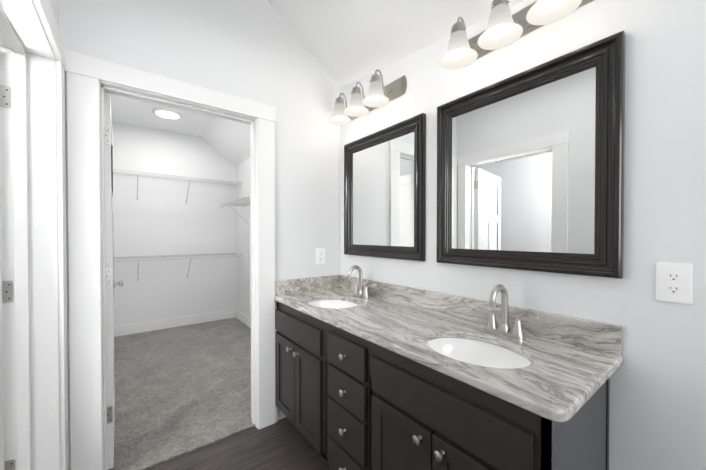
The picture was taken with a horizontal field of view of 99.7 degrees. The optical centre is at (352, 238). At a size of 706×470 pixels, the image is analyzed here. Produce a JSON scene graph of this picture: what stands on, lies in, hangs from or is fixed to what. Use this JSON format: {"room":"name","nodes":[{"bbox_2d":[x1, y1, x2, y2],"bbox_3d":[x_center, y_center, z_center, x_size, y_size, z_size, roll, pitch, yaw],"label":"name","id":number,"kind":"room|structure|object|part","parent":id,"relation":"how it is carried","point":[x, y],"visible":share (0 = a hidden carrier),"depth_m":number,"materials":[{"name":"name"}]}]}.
{"room":"bathroom","nodes":[
{"label":"bathroom","id":0,"kind":"room"},
{"bbox_2d":[49,0,58,27],"bbox_3d":[-0.900,-0.599,0.647,0.158,3.750,7.640,0,1,-37],"label":"wall","id":1,"kind":"structure","parent":0,"point":[54,5],"depth_m":1.34,"materials":[{"name":"paint"}]},
{"bbox_2d":[0,85,14,469],"bbox_3d":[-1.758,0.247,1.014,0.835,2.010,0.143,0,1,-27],"label":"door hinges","id":2,"kind":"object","parent":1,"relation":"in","point":[5,102],"depth_m":1.21,"materials":[{"name":"painted wood"},{"name":"brushed nickel"}]},
{"bbox_2d":[0,0,68,469],"bbox_3d":[-1.113,0.199,0.934,0.204,2.149,1.066,0,1,-37],"label":"door frame","id":3,"kind":"structure","parent":1,"relation":"attached to","point":[28,161],"depth_m":1.25,"materials":[{"name":"white wood"}]},
{"bbox_2d":[112,121,235,325],"bbox_3d":[-2.483,-0.636,4.169,1.600,3.750,0.120,0,1,-37],"label":"wall","id":4,"kind":"structure","parent":0,"point":[159,217],"depth_m":4.08,"materials":[{"name":"paint"}]},
{"bbox_2d":[114,309,234,336],"bbox_3d":[-2.447,1.162,4.132,1.530,0.130,0.014,0,1,-37],"label":"baseboard","id":5,"kind":"structure","parent":4,"relation":"attached to","point":[128,329],"depth_m":4.09,"materials":[{"name":"white wood"}]},
{"bbox_2d":[113,169,241,202],"bbox_3d":[-2.353,-0.656,3.997,1.598,0.320,0.319,0,1,-37],"label":"shelf","id":6,"kind":"object","parent":4,"relation":"attached to","point":[186,179],"visible":0.83,"depth_m":3.92,"materials":[{"name":"white metal"}]},
{"bbox_2d":[114,253,241,280],"bbox_3d":[-2.353,0.389,4.009,1.598,0.320,0.319,0,1,-37],"label":"shelf","id":7,"kind":"object","parent":4,"relation":"attached to","point":[177,256],"visible":0.94,"depth_m":3.95,"materials":[{"name":"white metal"}]},
{"bbox_2d":[104,92,249,165],"bbox_3d":[-1.623,-1.282,3.043,1.710,0.455,2.822,0,1,-37],"label":"ceiling","id":8,"kind":"structure","parent":0,"point":[229,140],"depth_m":3.71,"materials":[{"name":"white paint"}]},
{"bbox_2d":[152,108,182,118],"bbox_3d":[-2.149,-1.440,3.459,0.300,0.027,0.300,0,1,-37],"label":"recessed light","id":9,"kind":"object","parent":8,"relation":"in","point":[167,113],"visible":1,"depth_m":3.41,"materials":[{"name":"white"}]},
{"bbox_2d":[108,317,254,469],"bbox_3d":[-1.652,1.274,3.069,1.878,0.072,2.910,0,1,-37],"label":"floor","id":10,"kind":"structure","parent":0,"point":[181,390],"depth_m":2.44,"materials":[{"name":"grey carpet"}]},
{"bbox_2d":[59,0,339,469],"bbox_3d":[-0.771,-0.612,1.925,1.600,3.750,0.115,0,1,-37],"label":"wall","id":11,"kind":"structure","parent":0,"point":[256,51],"depth_m":1.98,"materials":[{"name":"paint"}]},
{"bbox_2d":[104,95,122,469],"bbox_3d":[-1.543,0.238,1.887,0.143,2.010,0.804,0,1,-38],"label":"closet door","id":12,"kind":"structure","parent":11,"relation":"in","point":[111,283],"depth_m":1.60,"materials":[{"name":"painted wood"},{"name":"brushed nickel"}]},
{"bbox_2d":[65,49,275,469],"bbox_3d":[-0.981,0.232,1.774,0.820,2.064,0.121,0,1,-37],"label":"door frame","id":13,"kind":"structure","parent":11,"relation":"attached to","point":[145,96],"depth_m":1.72,"materials":[{"name":"white wood"}]},
{"bbox_2d":[275,403,277,421],"bbox_3d":[0.660,1.218,0.071,1.600,0.130,4.600,0,1,-37],"label":"baseboard","id":14,"kind":"structure","parent":11,"relation":"attached to","point":[276,414],"depth_m":2.04,"materials":[{"name":"white wood"}]},
{"bbox_2d":[275,275,337,296],"bbox_3d":[-0.323,0.340,2.190,0.538,0.100,0.017,0,1,-37],"label":"backsplash","id":15,"kind":"structure","parent":11,"relation":"attached to","point":[302,285],"depth_m":2.16,"materials":[{"name":"grey stone"}]},
{"bbox_2d":[316,248,324,264],"bbox_3d":[-0.244,0.136,2.257,0.079,0.124,0.008,0,1,-37],"label":"outlet","id":16,"kind":"object","parent":11,"relation":"attached to","point":[320,255],"visible":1,"depth_m":2.25,"materials":[{"name":"plastic"}]},
{"bbox_2d":[145,417,332,469],"bbox_3d":[0.666,1.313,0.033,1.878,0.060,4.730,0,1,-37],"label":"floor","id":17,"kind":"structure","parent":0,"point":[282,444],"depth_m":1.74,"materials":[{"name":"wood"}]},
{"bbox_2d":[275,301,609,469],"bbox_3d":[0.172,0.847,1.540,0.584,0.840,1.660,0,1,-37],"label":"bathroom vanity","id":18,"kind":"object","parent":17,"relation":"on","point":[372,375],"depth_m":1.11,"materials":[{"name":"grey wood"}]},
{"bbox_2d":[274,289,622,428],"bbox_3d":[0.193,0.412,1.529,0.558,0.030,1.696,0,1,-37],"label":"countertop","id":19,"kind":"structure","parent":18,"relation":"on","point":[560,383],"depth_m":1.05,"materials":[{"name":"grey stone"}]},
{"bbox_2d":[310,297,361,308],"bbox_3d":[-0.130,0.490,1.864,0.347,0.157,0.427,0,1,-37],"label":"sink","id":20,"kind":"object","parent":19,"relation":"in","point":[322,302],"depth_m":2.02,"materials":[{"name":"white ceramic"}]},
{"bbox_2d":[346,265,377,296],"bbox_3d":[0.018,0.285,1.974,0.139,0.214,0.251,0,1,-37],"label":"faucet","id":21,"kind":"object","parent":19,"relation":"on","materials":[{"name":"silver metal"}]},
{"bbox_2d":[418,329,541,376],"bbox_3d":[0.450,0.498,1.105,0.347,0.157,0.427,0,1,-37],"label":"sink","id":22,"kind":"object","parent":19,"relation":"in","point":[503,359],"depth_m":1.22,"materials":[{"name":"white ceramic"}]},
{"bbox_2d":[474,284,541,340],"bbox_3d":[0.598,0.293,1.215,0.139,0.214,0.251,0,1,-37],"label":"faucet","id":23,"kind":"object","parent":19,"relation":"on","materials":[{"name":"silver metal"}]},
{"bbox_2d":[267,0,524,87],"bbox_3d":[0.640,-1.617,0.035,1.878,1.620,4.815,0,1,-37],"label":"ceiling","id":24,"kind":"structure","parent":0,"point":[345,42],"depth_m":1.80,"materials":[{"name":"white paint"}]},
{"bbox_2d":[236,0,705,469],"bbox_3d":[0.482,-0.610,1.702,0.120,3.750,7.640,0,1,-37],"label":"wall","id":25,"kind":"structure","parent":0,"point":[657,414],"depth_m":1.00,"materials":[{"name":"paint"}]},
{"bbox_2d":[220,196,249,224],"bbox_3d":[-1.067,-0.299,3.379,0.319,0.320,2.154,0,1,-37],"label":"shelf","id":26,"kind":"object","parent":25,"relation":"attached to","point":[244,201],"visible":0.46,"depth_m":3.83,"materials":[{"name":"white metal"}]},
{"bbox_2d":[235,309,250,327],"bbox_3d":[-0.996,1.168,3.547,0.014,0.130,2.705,0,1,-37],"label":"baseboard","id":27,"kind":"structure","parent":25,"relation":"attached to","point":[239,315],"depth_m":4.30,"materials":[{"name":"white wood"}]},
{"bbox_2d":[328,69,406,124],"bbox_3d":[0.048,-0.931,1.975,0.232,0.201,0.610,0,1,-37],"label":"sconce","id":28,"kind":"object","parent":25,"relation":"attached to","point":[378,95],"visible":1,"depth_m":1.90,"materials":[{"name":"white glass"}]},
{"bbox_2d":[344,113,425,260],"bbox_3d":[0.170,-0.290,1.983,0.034,0.835,0.756,0,1,-37],"label":"mirror","id":29,"kind":"object","parent":25,"relation":"attached to","point":[385,193],"visible":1,"depth_m":1.92,"materials":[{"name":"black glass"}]},
{"bbox_3d":[0.182,-0.291,1.992,0.006,0.691,0.612,0,1,-37],"label":"glass","id":30,"kind":"part","parent":29,"relation":"part of","materials":[{"name":"white"}]},
{"bbox_2d":[338,275,621,356],"bbox_3d":[0.406,0.345,1.693,0.018,0.100,1.692,0,1,-37],"label":"backsplash","id":31,"kind":"structure","parent":25,"relation":"attached to","point":[606,337],"depth_m":1.22,"materials":[{"name":"grey stone"}]},
{"bbox_2d":[439,0,593,68],"bbox_3d":[0.620,-0.915,1.226,0.232,0.201,0.610,0,1,-37],"label":"sconce","id":32,"kind":"object","parent":25,"relation":"attached to","point":[505,28],"visible":1,"depth_m":1.23,"materials":[{"name":"white glass"}]},
{"bbox_2d":[436,31,625,278],"bbox_3d":[0.686,-0.283,1.307,0.034,0.835,0.753,0,1,-37],"label":"mirror","id":33,"kind":"object","parent":25,"relation":"attached to","point":[530,169],"visible":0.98,"depth_m":1.21,"materials":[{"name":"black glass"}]},
{"bbox_3d":[0.698,-0.283,1.316,0.006,0.691,0.609,0,1,-37],"label":"glass","id":34,"kind":"part","parent":33,"relation":"part of","materials":[{"name":"white"}]},
{"bbox_2d":[656,262,692,304],"bbox_3d":[0.999,0.138,0.927,0.008,0.124,0.079,0,1,-37],"label":"outlet","id":35,"kind":"object","parent":25,"relation":"attached to","point":[674,282],"visible":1,"depth_m":0.92,"materials":[{"name":"plastic"}]}
]}

